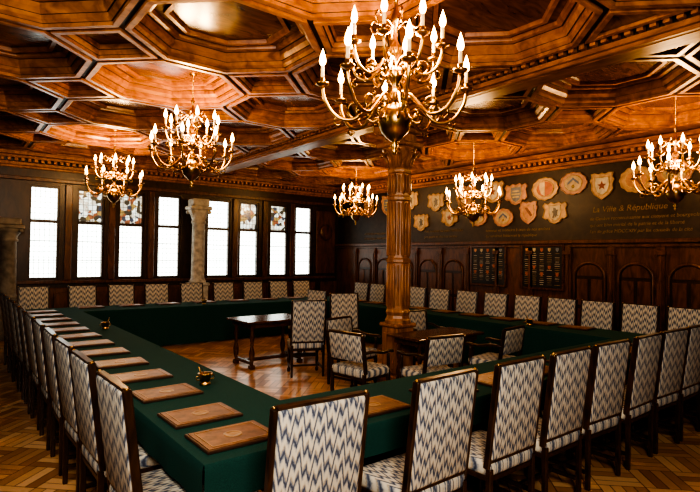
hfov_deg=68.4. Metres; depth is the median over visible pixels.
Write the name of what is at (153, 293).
upholstered chair
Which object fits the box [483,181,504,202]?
heraldic shield
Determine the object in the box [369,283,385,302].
upholstered chair
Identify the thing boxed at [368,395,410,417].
leather folder
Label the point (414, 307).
leather folder
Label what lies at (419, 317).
armchair
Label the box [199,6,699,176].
ceiling beam
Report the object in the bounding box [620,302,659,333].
upholstered chair
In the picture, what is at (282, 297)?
leather folder
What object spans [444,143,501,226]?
brass chandelier
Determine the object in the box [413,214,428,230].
heraldic shield
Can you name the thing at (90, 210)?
window
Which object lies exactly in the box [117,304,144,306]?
leather folder
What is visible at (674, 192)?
brass chandelier
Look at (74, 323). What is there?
leather folder
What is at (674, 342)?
upholstered chair
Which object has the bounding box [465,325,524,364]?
armchair
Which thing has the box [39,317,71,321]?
leather folder
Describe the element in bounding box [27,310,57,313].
leather folder
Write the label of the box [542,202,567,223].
heraldic shield
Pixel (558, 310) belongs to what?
upholstered chair
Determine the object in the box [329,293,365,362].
upholstered chair
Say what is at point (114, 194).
brass chandelier
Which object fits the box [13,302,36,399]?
upholstered chair
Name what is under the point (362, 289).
upholstered chair
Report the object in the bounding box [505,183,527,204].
heraldic shield
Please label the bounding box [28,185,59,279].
window
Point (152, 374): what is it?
leather folder
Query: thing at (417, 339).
table
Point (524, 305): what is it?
upholstered chair
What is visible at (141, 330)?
table
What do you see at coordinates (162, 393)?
leather folder
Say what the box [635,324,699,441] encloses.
upholstered chair
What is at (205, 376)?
brass inkwell
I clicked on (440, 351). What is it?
armchair
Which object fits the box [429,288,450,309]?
upholstered chair
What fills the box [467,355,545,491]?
upholstered chair
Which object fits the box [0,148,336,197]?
crown molding
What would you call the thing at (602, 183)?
heraldic shield
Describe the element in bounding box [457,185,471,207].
heraldic shield
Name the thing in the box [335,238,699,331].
wainscoting
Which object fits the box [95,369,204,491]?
upholstered chair
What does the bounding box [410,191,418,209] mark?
heraldic shield
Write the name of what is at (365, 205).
heraldic shield
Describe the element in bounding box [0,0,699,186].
ceiling
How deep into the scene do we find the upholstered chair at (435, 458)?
2.90 m
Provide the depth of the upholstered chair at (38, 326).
4.72 m
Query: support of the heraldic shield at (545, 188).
attached to the wall at (576, 226)
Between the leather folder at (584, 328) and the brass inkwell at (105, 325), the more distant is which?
the leather folder at (584, 328)
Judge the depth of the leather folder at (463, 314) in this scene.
9.19 m
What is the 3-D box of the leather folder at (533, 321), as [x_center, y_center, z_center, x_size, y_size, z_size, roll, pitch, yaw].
[3.031,1.225,8.197,0.331,0.025,0.440,2,-1,-39]
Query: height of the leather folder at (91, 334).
0.025 m
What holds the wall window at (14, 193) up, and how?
in the wall at (325, 221)
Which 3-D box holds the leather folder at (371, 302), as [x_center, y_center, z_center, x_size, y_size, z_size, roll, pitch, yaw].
[0.549,1.253,11.372,0.331,0.025,0.440,2,-1,-41]
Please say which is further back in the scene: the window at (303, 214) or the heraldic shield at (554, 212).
the window at (303, 214)
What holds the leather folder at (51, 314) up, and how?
on the table at (141, 330)
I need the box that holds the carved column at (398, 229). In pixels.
[374,114,427,380]
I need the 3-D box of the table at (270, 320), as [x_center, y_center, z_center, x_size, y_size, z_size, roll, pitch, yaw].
[-1.363,1.571,8.592,1.150,0.752,0.800,2,-1,-38]
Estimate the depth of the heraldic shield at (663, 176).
8.68 m
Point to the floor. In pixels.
(26, 465)
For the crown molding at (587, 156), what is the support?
attached to the wall at (576, 226)
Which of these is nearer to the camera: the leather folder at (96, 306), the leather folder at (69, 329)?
the leather folder at (69, 329)
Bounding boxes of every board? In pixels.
[470,245,507,286]
[520,244,564,291]
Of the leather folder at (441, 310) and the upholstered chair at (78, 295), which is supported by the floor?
the upholstered chair at (78, 295)
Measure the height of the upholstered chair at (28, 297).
1.147 m
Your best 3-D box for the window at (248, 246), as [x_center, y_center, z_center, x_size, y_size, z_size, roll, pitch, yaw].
[-2.828,-0.184,14.266,0.580,2.050,0.100,2,-1,-38]
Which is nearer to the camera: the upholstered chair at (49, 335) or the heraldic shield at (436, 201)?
the upholstered chair at (49, 335)
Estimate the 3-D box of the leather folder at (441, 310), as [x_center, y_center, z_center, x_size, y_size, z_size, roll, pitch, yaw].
[1.799,1.239,9.773,0.331,0.025,0.440,2,-1,-36]
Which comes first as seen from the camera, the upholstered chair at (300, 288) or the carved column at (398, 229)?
the carved column at (398, 229)
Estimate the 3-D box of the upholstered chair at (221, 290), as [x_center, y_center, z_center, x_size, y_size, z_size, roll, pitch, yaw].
[-2.847,1.418,11.942,0.526,1.147,0.543,2,-1,-38]
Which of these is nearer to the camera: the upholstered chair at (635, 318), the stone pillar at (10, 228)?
the upholstered chair at (635, 318)
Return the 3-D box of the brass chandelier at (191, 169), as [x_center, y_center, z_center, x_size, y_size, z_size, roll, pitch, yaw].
[-2.073,-1.520,6.770,1.060,1.525,1.060,0,-1,18]
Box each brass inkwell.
[101,317,110,328]
[196,366,214,384]
[525,316,532,324]
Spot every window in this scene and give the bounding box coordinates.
[0,157,338,298]
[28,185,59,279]
[76,189,104,278]
[117,192,143,277]
[157,195,180,277]
[206,199,229,276]
[239,202,258,275]
[270,204,287,275]
[295,206,311,275]
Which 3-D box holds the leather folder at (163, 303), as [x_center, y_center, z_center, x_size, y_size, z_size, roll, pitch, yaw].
[-3.742,1.181,10.595,0.440,0.025,0.331,2,-1,-36]
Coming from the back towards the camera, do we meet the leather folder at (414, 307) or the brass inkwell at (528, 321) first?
the leather folder at (414, 307)
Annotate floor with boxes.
[0,334,699,491]
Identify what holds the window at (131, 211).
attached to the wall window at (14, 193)
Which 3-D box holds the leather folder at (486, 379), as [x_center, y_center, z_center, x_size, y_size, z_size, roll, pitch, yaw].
[1.222,1.127,4.373,0.440,0.025,0.331,2,-1,-39]
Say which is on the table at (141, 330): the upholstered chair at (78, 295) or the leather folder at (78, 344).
the leather folder at (78, 344)
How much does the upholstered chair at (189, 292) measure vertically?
1.147 m
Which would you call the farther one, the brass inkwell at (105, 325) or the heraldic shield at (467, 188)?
the heraldic shield at (467, 188)
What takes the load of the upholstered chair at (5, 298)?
on the floor
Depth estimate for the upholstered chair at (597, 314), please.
8.08 m
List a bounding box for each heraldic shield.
[364,200,373,217]
[381,195,387,214]
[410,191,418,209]
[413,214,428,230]
[427,193,444,211]
[441,209,458,226]
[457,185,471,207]
[470,209,487,226]
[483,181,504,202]
[493,208,513,226]
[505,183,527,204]
[519,201,537,223]
[532,177,558,200]
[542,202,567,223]
[559,172,587,194]
[590,172,614,199]
[619,166,654,192]
[656,159,693,184]
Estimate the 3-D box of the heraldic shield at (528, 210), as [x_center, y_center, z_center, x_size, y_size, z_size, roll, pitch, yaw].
[3.741,-0.695,10.800,0.039,0.484,0.434,2,-1,-38]
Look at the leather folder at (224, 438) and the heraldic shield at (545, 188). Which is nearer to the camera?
the leather folder at (224, 438)
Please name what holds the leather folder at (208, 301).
on the table at (141, 330)
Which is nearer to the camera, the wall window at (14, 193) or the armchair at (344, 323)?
the armchair at (344, 323)
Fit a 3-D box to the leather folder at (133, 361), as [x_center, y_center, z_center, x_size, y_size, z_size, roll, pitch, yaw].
[-2.149,1.091,4.823,0.440,0.025,0.331,2,-1,-36]
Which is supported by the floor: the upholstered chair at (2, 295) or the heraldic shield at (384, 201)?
the upholstered chair at (2, 295)
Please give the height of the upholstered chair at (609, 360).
1.147 m
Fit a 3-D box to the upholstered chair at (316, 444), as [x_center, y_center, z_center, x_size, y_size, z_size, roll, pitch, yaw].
[-0.276,1.272,2.563,0.526,1.147,0.543,2,-1,-36]
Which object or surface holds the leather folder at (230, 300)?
on the table at (141, 330)
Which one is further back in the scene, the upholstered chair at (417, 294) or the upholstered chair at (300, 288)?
the upholstered chair at (300, 288)
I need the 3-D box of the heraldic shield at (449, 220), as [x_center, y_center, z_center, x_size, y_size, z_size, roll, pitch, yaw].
[2.417,-0.684,12.493,0.039,0.442,0.534,2,-1,-38]
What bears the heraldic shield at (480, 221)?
attached to the wall at (576, 226)
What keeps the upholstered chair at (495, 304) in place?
on the floor
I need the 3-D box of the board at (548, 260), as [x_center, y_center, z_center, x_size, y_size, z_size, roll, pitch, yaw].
[3.911,0.433,10.478,0.070,0.930,0.970,2,-1,-38]
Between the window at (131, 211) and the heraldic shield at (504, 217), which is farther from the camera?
the window at (131, 211)
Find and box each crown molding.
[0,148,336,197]
[336,128,699,198]
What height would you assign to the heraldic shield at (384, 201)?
0.562 m
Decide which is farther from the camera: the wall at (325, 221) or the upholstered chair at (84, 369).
the wall at (325, 221)
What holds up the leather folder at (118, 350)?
on the table at (141, 330)
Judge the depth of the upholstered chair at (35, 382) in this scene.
5.29 m
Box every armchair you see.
[324,316,380,386]
[327,329,393,390]
[396,333,465,377]
[409,310,444,364]
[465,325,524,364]
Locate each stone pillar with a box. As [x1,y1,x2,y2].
[0,217,24,340]
[185,198,211,300]
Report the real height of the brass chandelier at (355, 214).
1.625 m
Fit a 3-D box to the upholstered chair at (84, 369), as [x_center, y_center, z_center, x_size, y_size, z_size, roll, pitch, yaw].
[-1.530,1.273,3.437,0.543,1.147,0.526,2,-1,-39]
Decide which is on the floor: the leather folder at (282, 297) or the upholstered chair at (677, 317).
the upholstered chair at (677, 317)
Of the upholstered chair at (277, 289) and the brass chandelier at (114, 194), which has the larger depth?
the upholstered chair at (277, 289)
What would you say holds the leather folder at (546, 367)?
on the table at (141, 330)
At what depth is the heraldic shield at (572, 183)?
10.02 m
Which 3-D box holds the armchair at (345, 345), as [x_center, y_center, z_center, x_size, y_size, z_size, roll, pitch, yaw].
[0.125,1.465,6.239,0.612,0.914,0.592,0,-2,44]
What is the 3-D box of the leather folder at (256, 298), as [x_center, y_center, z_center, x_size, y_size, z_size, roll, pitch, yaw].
[-1.931,1.232,12.011,0.440,0.025,0.331,2,-1,-37]
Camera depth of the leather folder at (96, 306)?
9.66 m
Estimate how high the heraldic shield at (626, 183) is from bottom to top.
0.485 m
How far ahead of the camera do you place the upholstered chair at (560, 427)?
3.71 m
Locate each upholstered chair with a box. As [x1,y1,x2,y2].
[0,293,16,369]
[3,295,16,378]
[7,299,21,388]
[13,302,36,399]
[17,286,49,308]
[19,307,36,413]
[24,312,46,430]
[33,318,58,450]
[43,326,75,475]
[54,336,106,491]
[68,285,96,306]
[70,349,162,491]
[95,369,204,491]
[107,284,134,305]
[144,283,168,303]
[180,282,202,301]
[212,282,233,300]
[242,281,262,298]
[264,389,369,491]
[269,281,287,297]
[287,300,326,377]
[288,289,327,352]
[292,280,309,296]
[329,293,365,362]
[354,282,368,300]
[361,367,478,491]
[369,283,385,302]
[410,286,426,306]
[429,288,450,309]
[455,290,478,313]
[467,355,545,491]
[483,292,508,316]
[493,346,591,491]
[513,294,541,320]
[538,339,630,490]
[546,297,577,324]
[579,299,615,329]
[582,332,662,470]
[609,327,688,454]
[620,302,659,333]
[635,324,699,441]
[666,306,699,398]
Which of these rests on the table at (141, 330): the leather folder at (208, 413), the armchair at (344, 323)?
the leather folder at (208, 413)
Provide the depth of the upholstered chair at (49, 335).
4.22 m
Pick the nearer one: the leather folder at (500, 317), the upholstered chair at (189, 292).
the leather folder at (500, 317)
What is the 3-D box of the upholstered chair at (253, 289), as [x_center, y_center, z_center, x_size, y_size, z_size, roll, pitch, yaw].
[-2.247,1.435,12.411,0.526,1.147,0.543,2,-1,-36]
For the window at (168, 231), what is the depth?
12.94 m
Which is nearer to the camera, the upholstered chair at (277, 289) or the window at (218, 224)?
the upholstered chair at (277, 289)
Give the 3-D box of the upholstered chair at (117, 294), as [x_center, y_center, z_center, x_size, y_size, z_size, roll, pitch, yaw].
[-4.635,1.368,10.545,0.526,1.147,0.543,2,-1,-37]
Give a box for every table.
[25,296,646,491]
[226,313,302,369]
[387,327,483,378]
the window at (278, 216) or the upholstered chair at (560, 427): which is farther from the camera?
the window at (278, 216)
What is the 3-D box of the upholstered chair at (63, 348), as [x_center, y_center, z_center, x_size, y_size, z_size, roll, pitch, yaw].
[-1.925,1.277,3.941,0.543,1.147,0.526,2,-1,-39]
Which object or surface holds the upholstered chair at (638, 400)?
on the floor
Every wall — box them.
[0,174,335,307]
[338,143,699,243]
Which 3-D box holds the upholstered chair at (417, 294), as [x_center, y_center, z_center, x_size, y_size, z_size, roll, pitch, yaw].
[1.276,1.457,11.102,0.543,1.147,0.526,2,-1,-40]
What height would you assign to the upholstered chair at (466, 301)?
1.147 m
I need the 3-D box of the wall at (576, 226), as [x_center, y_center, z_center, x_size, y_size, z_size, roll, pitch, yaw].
[4.133,-0.044,10.466,0.206,4.300,14.800,2,-1,-38]
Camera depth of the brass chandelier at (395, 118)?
3.62 m
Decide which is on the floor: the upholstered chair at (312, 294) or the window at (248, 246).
the upholstered chair at (312, 294)
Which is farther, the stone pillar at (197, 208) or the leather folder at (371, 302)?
the stone pillar at (197, 208)
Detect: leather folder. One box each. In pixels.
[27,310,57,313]
[32,313,63,317]
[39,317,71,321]
[43,321,79,326]
[52,326,89,332]
[58,332,101,339]
[69,339,114,347]
[77,305,104,308]
[80,347,130,356]
[95,357,149,369]
[110,368,173,383]
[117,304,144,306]
[132,383,203,403]
[155,302,180,304]
[157,402,242,429]
[184,420,267,454]
[191,300,216,302]
[225,299,248,301]
[256,298,278,299]
[282,297,304,298]
[363,301,385,303]
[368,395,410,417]
[409,306,431,309]
[430,309,458,313]
[458,313,488,316]
[477,371,493,386]
[489,316,522,320]
[522,320,558,325]
[544,365,548,375]
[557,325,595,330]
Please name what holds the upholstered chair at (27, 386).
on the floor
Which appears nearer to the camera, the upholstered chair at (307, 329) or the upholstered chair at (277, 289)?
the upholstered chair at (307, 329)
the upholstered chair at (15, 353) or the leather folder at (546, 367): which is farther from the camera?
the upholstered chair at (15, 353)
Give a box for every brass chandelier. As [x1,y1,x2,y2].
[83,130,143,207]
[147,73,235,187]
[316,0,472,154]
[333,167,378,224]
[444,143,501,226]
[630,97,699,210]
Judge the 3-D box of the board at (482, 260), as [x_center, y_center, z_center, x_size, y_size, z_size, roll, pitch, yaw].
[3.092,0.442,11.526,0.070,0.910,0.970,2,-1,-38]

